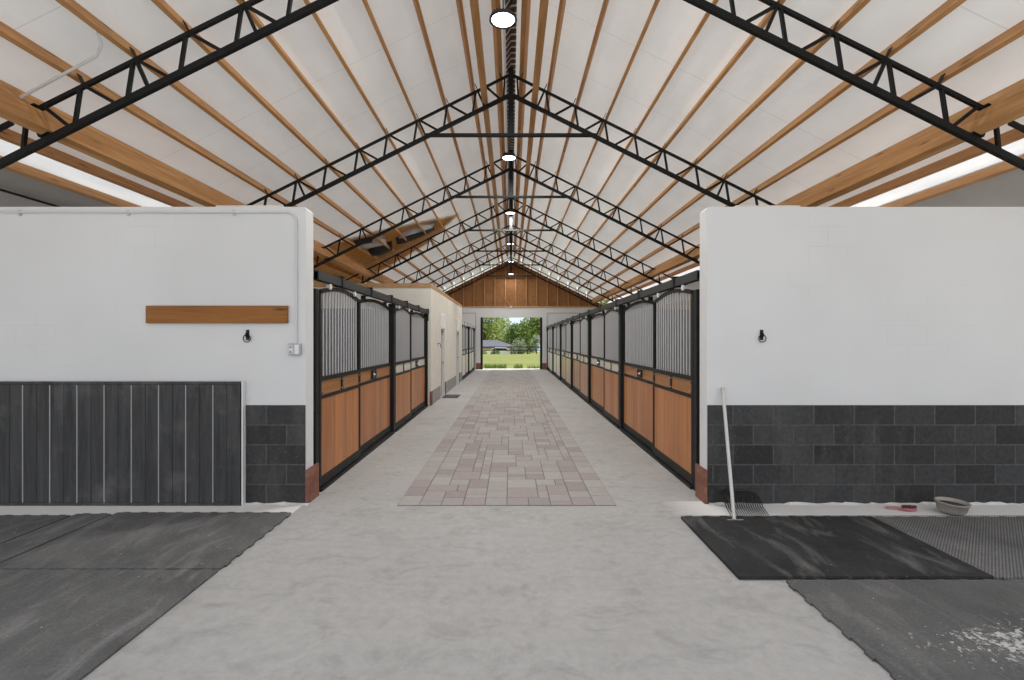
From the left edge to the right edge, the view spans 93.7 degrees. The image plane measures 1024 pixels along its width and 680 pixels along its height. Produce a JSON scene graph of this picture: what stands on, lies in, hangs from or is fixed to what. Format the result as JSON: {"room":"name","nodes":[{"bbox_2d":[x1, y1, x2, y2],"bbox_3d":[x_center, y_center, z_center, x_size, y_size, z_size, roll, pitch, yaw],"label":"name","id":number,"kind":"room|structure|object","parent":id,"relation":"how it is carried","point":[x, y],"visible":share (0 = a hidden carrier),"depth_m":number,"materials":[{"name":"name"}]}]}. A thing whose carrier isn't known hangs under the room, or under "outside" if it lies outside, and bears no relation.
{"room":"farm building","nodes":[
{"label":"farm building","id":0,"kind":"room"},
{"bbox_2d":[0,163,141,206],"bbox_3d":[-6.860,-1.565,14.310,2.180,1.140,26.620,0,0,0],"label":"wall","id":1,"kind":"structure","parent":0,"point":[9,181],"depth_m":6.22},
{"bbox_2d":[0,188,60,206],"bbox_3d":[-6.220,-1.830,4.800,0.032,0.032,7.200,0,0,0],"label":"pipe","id":2,"kind":"object","parent":1,"relation":"attached to","point":[2,190],"visible":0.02,"depth_m":6.17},
{"bbox_2d":[0,156,314,269],"bbox_3d":[-5.725,-2.000,14.300,0.103,0.145,26.600,0,0,0],"label":"beam","id":3,"kind":"structure","parent":1,"relation":"attached to","point":[17,167],"depth_m":6.14,"materials":[{"name":"brown wood"}]},
{"bbox_2d":[0,139,171,206],"bbox_3d":[-5.610,-2.167,14.310,0.320,0.164,26.620,0,0,0],"label":"skylight","id":4,"kind":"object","parent":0,"point":[35,160],"depth_m":6.30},
{"bbox_2d":[0,207,312,502],"bbox_3d":[-5.000,0.158,5.007,5.800,3.045,0.186,0,0,0],"label":"wall","id":5,"kind":"structure","parent":0,"point":[76,289],"depth_m":4.92,"materials":[{"name":"white paint"}]},
{"bbox_2d":[0,381,245,505],"bbox_3d":[-5.212,1.049,4.888,4.991,1.262,0.052,0,0,0],"label":"wainscot","id":6,"kind":"structure","parent":5,"relation":"attached to","point":[63,443],"depth_m":4.87,"materials":[{"name":"black paint"}]},
{"bbox_2d":[0,210,297,343],"bbox_3d":[-4.989,-0.646,4.908,5.612,1.368,0.024,0,0,0],"label":"conduit","id":7,"kind":"object","parent":5,"relation":"attached to","point":[19,212],"visible":1,"depth_m":4.90,"materials":[{"name":"grey"}]},
{"bbox_2d":[146,306,288,322],"bbox_3d":[-2.998,-0.260,4.900,1.440,0.178,0.040,0,0,0],"label":"board","id":8,"kind":"object","parent":5,"relation":"attached to","point":[154,314],"visible":1,"depth_m":4.88,"materials":[{"name":"brown wood"}]},
{"bbox_2d":[216,205,283,206],"bbox_3d":[-2.715,-1.380,5.030,0.690,0.030,0.120,0,0,0],"label":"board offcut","id":9,"kind":"object","parent":5,"relation":"on","point":[216,205],"visible":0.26,"depth_m":4.97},
{"bbox_2d":[288,344,301,354],"bbox_3d":[-2.205,0.095,4.892,0.124,0.116,0.056,0,0,0],"label":"outlet box","id":10,"kind":"object","parent":5,"relation":"attached to","point":[293,349],"visible":1,"depth_m":4.88,"materials":[{"name":"grey"}]},
{"bbox_2d":[305,463,318,502],"bbox_3d":[-2.090,1.505,5.051,0.029,0.350,0.278,0,0,0],"label":"trim","id":11,"kind":"structure","parent":5,"relation":"attached to","point":[312,473],"depth_m":5.02,"materials":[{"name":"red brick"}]},
{"bbox_2d":[0,0,508,288],"bbox_3d":[-2.763,-3.589,14.310,5.375,2.688,26.620,0,0,0],"label":"ceiling","id":12,"kind":"structure","parent":0,"point":[47,23],"depth_m":6.87,"materials":[{"name":"paint"}]},
{"bbox_2d":[19,31,102,98],"bbox_3d":[-4.297,-2.646,2.841,0.858,0.644,3.583,0,0,0],"label":"conduit","id":13,"kind":"object","parent":12,"relation":"attached to","point":[96,55],"visible":0.78,"depth_m":4.59,"materials":[{"name":"grey"}]},
{"bbox_2d":[0,129,373,282],"bbox_3d":[-5.367,-2.184,14.300,0.107,0.154,26.600,0,0,0],"label":"beam","id":14,"kind":"structure","parent":12,"relation":"attached to","point":[8,135],"depth_m":6.27,"materials":[{"name":"brown wood"}]},
{"bbox_2d":[0,21,418,282],"bbox_3d":[-4.406,-2.687,14.300,0.103,0.145,26.600,0,0,0],"label":"beam","id":15,"kind":"structure","parent":12,"relation":"attached to","point":[6,32],"depth_m":5.76,"materials":[{"name":"brown wood"}]},
{"bbox_2d":[55,0,443,289],"bbox_3d":[-3.876,-2.952,14.300,0.103,0.145,26.600,0,0,0],"label":"beam","id":16,"kind":"structure","parent":12,"relation":"attached to","point":[72,6],"depth_m":5.87,"materials":[{"name":"brown wood"}]},
{"bbox_2d":[151,0,452,284],"bbox_3d":[-3.346,-3.217,14.300,0.103,0.145,26.600,0,0,0],"label":"beam","id":17,"kind":"structure","parent":12,"relation":"attached to","point":[162,5],"depth_m":6.41,"materials":[{"name":"brown wood"}]},
{"bbox_2d":[236,0,462,279],"bbox_3d":[-2.786,-3.497,14.300,0.103,0.145,26.600,0,0,0],"label":"rafter","id":18,"kind":"structure","parent":12,"relation":"attached to","point":[257,21],"depth_m":6.93,"materials":[{"name":"brown wood"}]},
{"bbox_2d":[367,228,443,267],"bbox_3d":[-3.450,-3.035,15.760,2.540,1.330,0.040,0,0,0],"label":"board","id":19,"kind":"object","parent":18,"relation":"attached to","point":[441,229],"visible":1,"depth_m":15.74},
{"bbox_2d":[303,0,471,274],"bbox_3d":[-2.266,-3.757,14.300,0.103,0.145,26.600,0,0,0],"label":"rafter","id":20,"kind":"structure","parent":12,"relation":"attached to","point":[316,17],"depth_m":7.27,"materials":[{"name":"brown wood"}]},
{"bbox_2d":[362,0,480,269],"bbox_3d":[-1.736,-4.022,14.300,0.103,0.145,26.600,0,0,0],"label":"rafter","id":21,"kind":"structure","parent":12,"relation":"attached to","point":[365,2],"depth_m":7.54,"materials":[{"name":"brown wood"}]},
{"bbox_2d":[413,0,489,263],"bbox_3d":[-1.206,-4.287,14.300,0.103,0.145,26.600,0,0,0],"label":"rafter","id":22,"kind":"structure","parent":12,"relation":"attached to","point":[415,2],"depth_m":7.83,"materials":[{"name":"brown wood"}]},
{"bbox_2d":[456,0,499,261],"bbox_3d":[-0.696,-4.542,14.300,0.103,0.145,26.600,0,0,0],"label":"rafter","id":23,"kind":"structure","parent":12,"relation":"attached to","point":[459,3],"depth_m":8.22,"materials":[{"name":"brown wood"}]},
{"bbox_2d":[491,0,507,256],"bbox_3d":[-0.216,-4.782,14.100,0.134,0.161,26.200,0,0,0],"label":"rafter","id":24,"kind":"structure","parent":12,"relation":"attached to","point":[497,40],"depth_m":9.26,"materials":[{"name":"brown wood"}]},
{"bbox_2d":[313,254,367,282],"bbox_3d":[-6.560,-1.655,13.300,2.680,1.370,9.400,0,0,0],"label":"deck","id":25,"kind":"object","parent":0,"point":[321,268],"depth_m":15.12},
{"bbox_2d":[313,287,461,405],"bbox_3d":[-4.825,0.165,16.190,5.550,3.030,7.820,0,0,0],"label":"wall","id":26,"kind":"structure","parent":0,"point":[425,297],"depth_m":12.70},
{"bbox_2d":[313,283,461,306],"bbox_3d":[-4.820,-1.400,16.180,5.560,0.100,7.840,0,0,0],"label":"trim","id":27,"kind":"structure","parent":26,"relation":"on","point":[314,284],"depth_m":12.26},
{"bbox_2d":[440,312,445,394],"bbox_3d":[-2.078,0.430,14.355,0.145,2.500,0.910,0,0,0],"label":"door","id":28,"kind":"structure","parent":26,"relation":"in","point":[442,316],"depth_m":14.69,"materials":[{"name":"white paint"}]},
{"bbox_2d":[436,291,451,387],"bbox_3d":[-2.047,-0.015,16.300,0.006,2.670,6.240,0,0,0],"label":"trim","id":29,"kind":"structure","parent":26,"relation":"attached to","point":[436,291],"depth_m":13.18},
{"bbox_2d":[433,372,461,403],"bbox_3d":[-2.044,1.500,16.270,0.012,0.360,7.660,0,0,0],"label":"baseboard","id":30,"kind":"structure","parent":26,"relation":"attached to","point":[451,383],"depth_m":15.17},
{"bbox_2d":[456,318,459,384],"bbox_3d":[-2.078,0.430,18.395,0.145,2.500,0.990,0,0,0],"label":"door","id":31,"kind":"structure","parent":26,"relation":"in","point":[457,320],"depth_m":18.77,"materials":[{"name":"white paint"}]},
{"bbox_2d":[329,216,455,271],"bbox_3d":[-3.480,-3.275,15.255,3.640,1.850,5.210,0,0,0],"label":"deck","id":32,"kind":"object","parent":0,"point":[355,254],"visible":0.43,"depth_m":15.56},
{"bbox_2d":[359,235,386,248],"bbox_3d":[-4.066,-2.902,14.165,1.127,0.491,0.399,0,0,-44],"label":"flap","id":33,"kind":"object","parent":32,"relation":"hanging from","point":[375,243],"visible":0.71,"depth_m":14.16,"materials":[{"name":"grey metal"}]},
{"bbox_2d":[368,241,392,255],"bbox_3d":[-4.100,-2.883,15.132,0.833,0.508,0.392,0,0,-26],"label":"flap","id":34,"kind":"object","parent":32,"relation":"hanging from","point":[380,250],"visible":0.85,"depth_m":15.06,"materials":[{"name":"black metal"}]},
{"bbox_2d":[396,226,434,243],"bbox_3d":[-3.055,-3.397,15.397,1.321,0.754,0.293,0,0,-24],"label":"flap","id":35,"kind":"object","parent":32,"relation":"hanging from","point":[420,234],"visible":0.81,"depth_m":15.34,"materials":[{"name":"black metal"}]},
{"bbox_2d":[398,221,435,237],"bbox_3d":[-2.927,-3.464,15.011,1.207,0.681,0.203,0,0,-29],"label":"flap","id":36,"kind":"object","parent":32,"relation":"hanging from","point":[417,229],"visible":0.93,"depth_m":14.97,"materials":[{"name":"grey metal"}]},
{"bbox_2d":[313,150,699,268],"bbox_3d":[0.000,-3.151,12.150,11.269,3.299,0.120,0,0,0],"label":"roof truss","id":37,"kind":"object","parent":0,"point":[510,169],"visible":0.9,"depth_m":12.13,"materials":[{"name":"black metal"}]},
{"bbox_2d":[505,0,516,253],"bbox_3d":[0.000,-4.980,14.310,0.170,0.140,26.620,0,0,0],"label":"ridge beam","id":38,"kind":"structure","parent":0,"point":[512,4],"depth_m":8.42,"materials":[{"name":"metal"}]},
{"bbox_2d":[489,0,516,28],"bbox_3d":[-0.100,-4.484,6.100,0.356,0.852,0.356,0,0,0],"label":"lamp","id":39,"kind":"object","parent":38,"relation":"hanging from","point":[499,18],"visible":1,"depth_m":6.08,"materials":[{"name":"grey"}]},
{"bbox_2d":[247,67,774,206],"bbox_3d":[0.000,-3.151,8.490,11.269,3.299,0.120,0,0,0],"label":"roof truss","id":40,"kind":"object","parent":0,"point":[510,96],"visible":0.8,"depth_m":8.47,"materials":[{"name":"black metal"}]},
{"bbox_2d":[0,80,397,282],"bbox_3d":[-4.738,-2.256,14.500,0.292,0.425,26.800,0,0,0],"label":"beam","id":41,"kind":"structure","parent":40,"relation":"on","point":[90,141],"depth_m":5.78,"materials":[{"name":"brown wood"}]},
{"bbox_2d":[470,0,503,263],"bbox_3d":[-0.460,-4.225,14.150,0.100,0.090,26.500,0,0,0],"label":"rafter","id":42,"kind":"object","parent":40,"relation":"on","point":[474,4],"visible":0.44,"depth_m":7.88,"materials":[{"name":"brown wood"}]},
{"bbox_2d":[518,0,548,263],"bbox_3d":[0.415,-4.225,14.150,0.100,0.090,26.500,0,0,0],"label":"rafter","id":43,"kind":"object","parent":40,"relation":"on","point":[543,8],"visible":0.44,"depth_m":7.88,"materials":[{"name":"brown wood"}]},
{"bbox_2d":[0,369,1023,679],"bbox_3d":[0.000,1.775,11.375,16.000,0.210,32.750,0,0,0],"label":"floor","id":44,"kind":"structure","parent":0,"point":[354,584],"depth_m":3.38,"materials":[{"name":"concrete"}]},
{"bbox_2d":[0,515,69,543],"bbox_3d":[-5.043,1.671,4.037,1.715,0.014,1.074,0,0,0],"label":"rubber mat","id":45,"kind":"object","parent":44,"relation":"on","point":[11,526],"visible":1,"depth_m":4.35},
{"bbox_2d":[0,513,110,563],"bbox_3d":[-3.995,1.671,4.057,0.330,0.014,1.114,0,0,0],"label":"rubber mat","id":46,"kind":"object","parent":44,"relation":"on","point":[15,547],"visible":0.97,"depth_m":4.11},
{"bbox_2d":[0,569,217,679],"bbox_3d":[-2.960,1.671,2.886,1.680,0.014,1.212,0,0,0],"label":"rubber mat","id":47,"kind":"object","parent":44,"relation":"on","point":[64,624],"visible":1,"depth_m":2.94,"materials":[{"name":"rubber"}]},
{"bbox_2d":[0,512,290,569],"bbox_3d":[-2.953,1.671,4.074,1.694,0.014,1.149,0,0,0],"label":"rubber mat","id":48,"kind":"object","parent":44,"relation":"on","point":[119,540],"visible":1,"depth_m":3.94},
{"bbox_2d":[244,502,308,505],"bbox_3d":[-2.397,1.667,4.891,0.665,0.025,0.058,0,0,0],"label":"residue","id":49,"kind":"object","parent":44,"relation":"on","point":[253,503],"visible":1,"depth_m":4.89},
{"bbox_2d":[313,288,318,464],"bbox_3d":[-2.165,0.560,5.250,0.100,2.240,0.100,0,0,0],"label":"post","id":50,"kind":"object","parent":44,"relation":"on","point":[315,291],"visible":0.36,"depth_m":5.20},
{"bbox_2d":[324,308,381,374],"bbox_3d":[-3.895,0.555,8.710,3.310,2.250,0.080,0,0,0],"label":"wall","id":51,"kind":"structure","parent":44,"relation":"on","point":[324,308],"depth_m":8.67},
{"bbox_2d":[319,283,394,491],"bbox_3d":[-2.150,0.511,6.981,0.120,2.337,3.350,0,0,0],"label":"stall","id":52,"kind":"object","parent":44,"relation":"on","point":[355,405],"visible":1,"depth_m":6.40,"materials":[{"name":"brown wood"}]},
{"bbox_2d":[388,304,395,431],"bbox_3d":[-2.155,0.512,8.710,0.120,2.335,0.100,0,0,0],"label":"post","id":53,"kind":"object","parent":44,"relation":"on","point":[392,307],"visible":0.69,"depth_m":8.66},
{"bbox_2d":[395,305,427,431],"bbox_3d":[-2.150,0.511,10.441,0.120,2.337,3.350,0,0,0],"label":"stall","id":54,"kind":"object","parent":44,"relation":"on","point":[409,325],"visible":0.98,"depth_m":9.96,"materials":[{"name":"brown wood"}]},
{"bbox_2d":[313,270,428,313],"bbox_3d":[-2.130,-0.722,8.735,0.110,0.133,7.030,0,0,0],"label":"door track","id":55,"kind":"object","parent":54,"relation":"attached to","point":[337,281],"visible":0.95,"depth_m":6.67,"materials":[{"name":"grey"}]},
{"bbox_2d":[423,314,428,404],"bbox_3d":[-2.155,0.512,12.170,0.120,2.335,0.100,0,0,0],"label":"post","id":56,"kind":"object","parent":44,"relation":"on","point":[426,316],"visible":0.69,"depth_m":12.12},
{"bbox_2d":[462,325,468,379],"bbox_3d":[-2.085,0.511,21.881,0.120,2.337,3.350,0,0,0],"label":"stall","id":57,"kind":"object","parent":44,"relation":"on","point":[465,374],"visible":0.95,"depth_m":21.31,"materials":[{"name":"beige wood"}]},
{"bbox_2d":[469,327,474,373],"bbox_3d":[-2.085,0.511,25.341,0.120,2.337,3.350,0,0,0],"label":"stall","id":58,"kind":"object","parent":44,"relation":"on","point":[471,331],"visible":0.96,"depth_m":25.03,"materials":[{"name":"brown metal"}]},
{"bbox_2d":[546,327,551,373],"bbox_3d":[2.080,0.511,25.581,0.120,2.337,3.570,0,0,0],"label":"stall","id":59,"kind":"object","parent":44,"relation":"on","point":[549,369],"visible":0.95,"depth_m":24.98,"materials":[{"name":"beige wood"}]},
{"bbox_2d":[552,325,559,379],"bbox_3d":[2.080,0.511,21.901,0.120,2.337,3.570,0,0,0],"label":"stall","id":60,"kind":"object","parent":44,"relation":"on","point":[556,331],"visible":0.94,"depth_m":21.59,"materials":[{"name":"beige wood"}]},
{"bbox_2d":[560,321,570,388],"bbox_3d":[2.080,0.511,18.221,0.120,2.337,3.570,0,0,0],"label":"stall","id":61,"kind":"object","parent":44,"relation":"on","point":[565,328],"visible":0.96,"depth_m":17.81,"materials":[{"name":"beige wood"}]},
{"bbox_2d":[566,323,570,351],"bbox_3d":[2.065,-0.092,17.200,0.023,1.025,1.251,0,0,0],"label":"grille","id":62,"kind":"object","parent":61,"relation":"attached to","point":[568,328],"depth_m":17.15,"materials":[{"name":"silver metal"}]},
{"bbox_2d":[570,316,587,402],"bbox_3d":[2.080,0.511,14.541,0.120,2.337,3.570,0,0,0],"label":"stall","id":63,"kind":"object","parent":44,"relation":"on","point":[579,327],"visible":0.97,"depth_m":14.17,"materials":[{"name":"brown wood"}]},
{"bbox_2d":[573,321,579,352],"bbox_3d":[2.110,-0.092,15.303,0.023,1.025,1.771,0,0,0],"label":"grille","id":64,"kind":"object","parent":63,"relation":"attached to","point":[576,324],"depth_m":15.43,"materials":[{"name":"silver metal"}]},
{"bbox_2d":[581,319,587,354],"bbox_3d":[2.065,-0.092,13.520,0.023,1.025,1.251,0,0,0],"label":"grille","id":65,"kind":"object","parent":63,"relation":"attached to","point":[584,324],"depth_m":13.46,"materials":[{"name":"silver metal"}]},
{"bbox_2d":[587,315,591,402],"bbox_3d":[2.085,0.512,12.700,0.120,2.335,0.100,0,0,0],"label":"post","id":66,"kind":"object","parent":44,"relation":"on","point":[589,317],"visible":0.58,"depth_m":12.65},
{"bbox_2d":[588,306,618,428],"bbox_3d":[2.080,0.511,10.861,0.120,2.337,3.570,0,0,0],"label":"stall","id":67,"kind":"object","parent":44,"relation":"on","point":[604,326],"visible":1,"depth_m":10.43,"materials":[{"name":"brown wood"}]},
{"bbox_2d":[618,305,625,427],"bbox_3d":[2.085,0.512,9.020,0.120,2.335,0.100,0,0,0],"label":"post","id":68,"kind":"object","parent":44,"relation":"on","point":[621,308],"visible":0.64,"depth_m":8.97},
{"bbox_2d":[619,284,692,488],"bbox_3d":[2.080,0.511,7.181,0.120,2.337,3.570,0,0,0],"label":"stall","id":69,"kind":"object","parent":44,"relation":"on","point":[657,402],"visible":0.99,"depth_m":6.57,"materials":[{"name":"brown wood"}]},
{"bbox_2d":[546,270,699,327],"bbox_3d":[2.060,-0.722,16.310,0.110,0.133,22.180,0,0,0],"label":"door track","id":70,"kind":"object","parent":69,"relation":"on","point":[677,281],"visible":0.91,"depth_m":7.21,"materials":[{"name":"grey"}]},
{"bbox_2d":[631,310,688,374],"bbox_3d":[3.855,0.555,9.020,3.390,2.250,0.080,0,0,0],"label":"wall","id":71,"kind":"structure","parent":44,"relation":"on","point":[631,310],"depth_m":8.98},
{"bbox_2d":[693,289,699,489],"bbox_3d":[2.095,0.560,5.340,0.100,2.240,0.100,0,0,0],"label":"post","id":72,"kind":"object","parent":44,"relation":"on","point":[696,293],"visible":0.4,"depth_m":5.29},
{"bbox_2d":[681,516,993,579],"bbox_3d":[2.487,1.666,3.939,1.785,0.024,1.159,0,0,0],"label":"rubber mat","id":73,"kind":"object","parent":44,"relation":"on","point":[752,547],"visible":0.99,"depth_m":3.77,"materials":[{"name":"rubber"}]},
{"bbox_2d":[721,388,768,519],"bbox_3d":[2.268,1.077,4.636,0.400,1.190,0.607,0,0,17],"label":"fork","id":74,"kind":"object","parent":73,"relation":"on","point":[731,490],"visible":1,"depth_m":4.72,"materials":[{"name":"grey"}]},
{"bbox_2d":[709,502,1023,505],"bbox_3d":[4.719,1.667,4.890,5.399,0.025,0.060,0,0,0],"label":"residue","id":75,"kind":"object","parent":44,"relation":"on","point":[717,503],"visible":0.83,"depth_m":4.89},
{"bbox_2d":[786,579,1023,679],"bbox_3d":[2.805,1.671,2.720,1.829,0.014,1.239,0,0,0],"label":"rubber mat","id":76,"kind":"object","parent":44,"relation":"on","point":[914,629],"visible":1,"depth_m":2.84,"materials":[{"name":"rubber"}]},
{"bbox_2d":[874,516,1023,579],"bbox_3d":[4.293,1.668,3.930,1.815,0.020,1.168,0,0,0],"label":"rubber mat","id":77,"kind":"object","parent":44,"relation":"on","point":[994,546],"visible":0.99,"depth_m":4.01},
{"bbox_2d":[934,496,971,515],"bbox_3d":[4.266,1.610,4.637,0.295,0.122,0.242,0,0,0],"label":"pan","id":78,"kind":"object","parent":44,"relation":"on","point":[948,505],"visible":1,"depth_m":4.60,"materials":[{"name":"plastic"}]},
{"bbox_2d":[0,0,1023,170],"bbox_3d":[0.000,-2.631,4.830,15.429,4.339,0.120,0,0,0],"label":"roof truss","id":79,"kind":"object","parent":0,"point":[47,138],"visible":0.92,"depth_m":4.81,"materials":[{"name":"black metal"}]},
{"bbox_2d":[346,198,679,293],"bbox_3d":[0.000,-3.151,15.850,11.269,3.299,0.120,0,0,0],"label":"roof truss","id":80,"kind":"object","parent":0,"point":[492,207],"visible":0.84,"depth_m":15.83,"materials":[{"name":"black metal"}]},
{"bbox_2d":[592,79,1023,303],"bbox_3d":[4.738,-2.256,14.500,0.292,0.425,26.800,0,0,0],"label":"beam","id":81,"kind":"structure","parent":80,"relation":"on","point":[1007,104],"depth_m":5.79,"materials":[{"name":"brown wood"}]},
{"bbox_2d":[393,225,644,299],"bbox_3d":[0.000,-3.151,19.550,11.269,3.299,0.120,0,0,0],"label":"roof truss","id":82,"kind":"object","parent":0,"point":[510,233],"visible":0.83,"depth_m":19.53,"materials":[{"name":"black metal"}]},
{"bbox_2d":[444,261,601,305],"bbox_3d":[0.000,-3.275,27.590,11.000,2.750,0.060,0,0,0],"label":"wall","id":83,"kind":"structure","parent":0,"point":[489,281],"depth_m":27.56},
{"bbox_2d":[440,254,599,302],"bbox_3d":[0.000,-3.505,27.540,10.240,2.830,0.001,0,0,0],"label":"trim","id":84,"kind":"structure","parent":83,"relation":"attached to","point":[505,257],"depth_m":27.54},
{"bbox_2d":[452,261,599,305],"bbox_3d":[-0.020,-3.205,27.515,10.260,2.610,0.090,0,0,0],"label":"studs","id":85,"kind":"object","parent":83,"relation":"attached to","point":[515,261],"visible":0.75,"depth_m":27.47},
{"bbox_2d":[443,257,604,306],"bbox_3d":[0.000,-3.151,27.200,11.269,3.299,0.120,0,0,0],"label":"roof truss","id":86,"kind":"object","parent":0,"point":[481,272],"visible":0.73,"depth_m":27.18,"materials":[{"name":"black metal"}]},
{"bbox_2d":[430,244,621,301],"bbox_3d":[0.000,-3.151,23.150,11.269,3.299,0.120,0,0,0],"label":"roof truss","id":87,"kind":"object","parent":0,"point":[524,256],"visible":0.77,"depth_m":23.13,"materials":[{"name":"black metal"}]},
{"bbox_2d":[462,307,617,368],"bbox_3d":[0.000,-0.110,27.575,15.600,3.580,0.150,0,0,0],"label":"wall","id":88,"kind":"structure","parent":0,"point":[485,312],"depth_m":27.50,"materials":[{"name":"white paint"}]},
{"bbox_2d":[462,313,482,368],"bbox_3d":[-2.724,0.060,27.482,2.232,3.240,0.207,0,0,-5],"label":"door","id":89,"kind":"structure","parent":88,"relation":"in","point":[470,318],"depth_m":27.45,"materials":[{"name":"white paint"}]},
{"bbox_2d":[462,306,595,306],"bbox_3d":[0.000,-1.905,27.505,11.000,0.070,0.110,0,0,0],"label":"trim","id":90,"kind":"structure","parent":88,"relation":"attached to","point":[462,306],"depth_m":27.45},
{"bbox_2d":[540,313,578,368],"bbox_3d":[2.774,0.060,27.482,2.232,3.240,0.207,0,0,5],"label":"door","id":91,"kind":"structure","parent":88,"relation":"in","point":[552,318],"depth_m":27.45,"materials":[{"name":"white paint"}]},
{"bbox_2d":[512,0,1023,299],"bbox_3d":[2.763,-3.589,14.310,5.375,2.688,26.620,0,0,0],"label":"ceiling","id":92,"kind":"structure","parent":0,"point":[880,23],"depth_m":6.91,"materials":[{"name":"paint"}]},
{"bbox_2d":[514,0,530,256],"bbox_3d":[0.216,-4.782,14.100,0.134,0.161,26.200,0,0,0],"label":"rafter","id":93,"kind":"structure","parent":92,"relation":"attached to","point":[526,4],"depth_m":8.81,"materials":[{"name":"brown wood"}]},
{"bbox_2d":[522,0,565,261],"bbox_3d":[0.696,-4.542,14.300,0.103,0.145,26.600,0,0,0],"label":"rafter","id":94,"kind":"structure","parent":92,"relation":"attached to","point":[562,3],"depth_m":8.23,"materials":[{"name":"brown wood"}]},
{"bbox_2d":[532,0,608,263],"bbox_3d":[1.206,-4.287,14.300,0.103,0.145,26.600,0,0,0],"label":"rafter","id":95,"kind":"structure","parent":92,"relation":"attached to","point":[605,2],"depth_m":7.84,"materials":[{"name":"brown wood"}]},
{"bbox_2d":[540,0,659,270],"bbox_3d":[1.736,-4.022,14.300,0.103,0.145,26.600,0,0,0],"label":"rafter","id":96,"kind":"structure","parent":92,"relation":"attached to","point":[656,2],"depth_m":7.54,"materials":[{"name":"brown wood"}]},
{"bbox_2d":[550,0,718,274],"bbox_3d":[2.266,-3.757,14.300,0.103,0.145,26.600,0,0,0],"label":"rafter","id":97,"kind":"structure","parent":92,"relation":"attached to","point":[705,17],"depth_m":7.29,"materials":[{"name":"brown wood"}]},
{"bbox_2d":[559,0,785,279],"bbox_3d":[2.786,-3.497,14.300,0.103,0.145,26.600,0,0,0],"label":"rafter","id":98,"kind":"structure","parent":92,"relation":"attached to","point":[764,21],"depth_m":6.96,"materials":[{"name":"brown wood"}]},
{"bbox_2d":[569,0,870,284],"bbox_3d":[3.346,-3.217,14.300,0.103,0.145,26.600,0,0,0],"label":"rafter","id":99,"kind":"structure","parent":92,"relation":"attached to","point":[858,5],"depth_m":6.45,"materials":[{"name":"brown wood"}]},
{"bbox_2d":[578,0,966,289],"bbox_3d":[3.876,-2.952,14.300,0.103,0.145,26.600,0,0,0],"label":"rafter","id":100,"kind":"structure","parent":92,"relation":"attached to","point":[948,6],"depth_m":5.90,"materials":[{"name":"brown wood"}]},
{"bbox_2d":[588,20,1023,293],"bbox_3d":[4.406,-2.687,14.300,0.103,0.145,26.600,0,0,0],"label":"rafter","id":101,"kind":"structure","parent":92,"relation":"attached to","point":[1017,30],"depth_m":5.72,"materials":[{"name":"brown wood"}]},
{"bbox_2d":[604,129,1023,302],"bbox_3d":[5.367,-2.184,14.300,0.107,0.154,26.600,0,0,0],"label":"rafter","id":102,"kind":"structure","parent":92,"relation":"attached to","point":[1013,135],"depth_m":6.35,"materials":[{"name":"brown wood"}]},
{"bbox_2d":[609,138,1023,302],"bbox_3d":[5.610,-2.167,14.310,0.320,0.164,26.620,0,0,0],"label":"skylight","id":103,"kind":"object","parent":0,"point":[986,160],"depth_m":6.37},
{"bbox_2d":[624,163,1023,309],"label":"window","id":104,"kind":"structure","parent":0,"point":[1007,189],"depth_m":6.25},
{"bbox_2d":[880,155,1023,206],"bbox_3d":[5.725,-2.000,14.300,0.103,0.145,26.600,0,0,0],"label":"rafter","id":105,"kind":"structure","parent":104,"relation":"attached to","point":[1004,167],"depth_m":6.14,"materials":[{"name":"brown wood"}]},
{"bbox_2d":[700,207,1023,503],"bbox_3d":[4.952,0.158,5.007,5.895,3.045,0.186,0,0,0],"label":"wall","id":106,"kind":"structure","parent":0,"point":[851,305],"depth_m":4.92,"materials":[{"name":"white paint"}]},
{"bbox_2d":[695,463,706,503],"bbox_3d":[1.996,1.505,5.041,0.023,0.350,0.258,0,0,0],"label":"trim","id":107,"kind":"structure","parent":106,"relation":"attached to","point":[700,472],"depth_m":5.01,"materials":[{"name":"red brick"}]},
{"bbox_2d":[734,205,799,206],"bbox_3d":[2.665,-1.380,5.030,0.670,0.030,0.120,0,0,0],"label":"board offcut","id":108,"kind":"object","parent":106,"relation":"on","point":[736,205],"visible":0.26,"depth_m":4.97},
{"label":"outside","id":109,"kind":"structure","parent":0,"visible":0},
{"bbox_2d":[483,351,539,368],"bbox_3d":[0.000,2.630,88.875,240.000,1.900,122.250,0,0,0],"label":"lawn","id":110,"kind":"structure","parent":109,"point":[531,359],"depth_m":42.09,"materials":[{"name":"green plant"}]},
{"bbox_2d":[483,318,508,340],"bbox_3d":[-5.239,-4.283,94.434,10.414,16.188,11.780,0,0,0],"label":"broadleaf tree","id":111,"kind":"object","parent":110,"relation":"on","point":[486,333],"visible":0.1,"depth_m":93.67,"materials":[{"name":"green plant"}]},
{"bbox_2d":[483,340,515,349],"bbox_3d":[-5.400,1.755,82.000,12.600,3.450,7.400,0,0,0],"label":"house","id":112,"kind":"structure","parent":110,"relation":"on","point":[487,344],"depth_m":79.69,"materials":[{"name":"beige"}]},
{"bbox_2d":[509,337,526,353],"bbox_3d":[0.849,0.936,61.163,2.373,2.535,2.154,0,0,-16],"label":"broadleaf tree","id":113,"kind":"object","parent":110,"relation":"on","point":[516,342],"visible":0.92,"depth_m":60.80,"materials":[{"name":"green plant"}]},
{"bbox_2d":[508,321,533,353],"bbox_3d":[2.368,0.136,88.997,5.765,7.172,6.074,0,0,0],"label":"broadleaf tree","id":114,"kind":"object","parent":110,"relation":"on","point":[514,329],"visible":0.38,"depth_m":87.44,"materials":[{"name":"green plant"}]},
{"bbox_2d":[518,318,539,346],"bbox_3d":[4.475,-2.270,65.679,6.495,10.178,6.475,0,0,11],"label":"broadleaf tree","id":115,"kind":"object","parent":110,"relation":"on","point":[534,326],"visible":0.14,"depth_m":64.08,"materials":[{"name":"green plant"}]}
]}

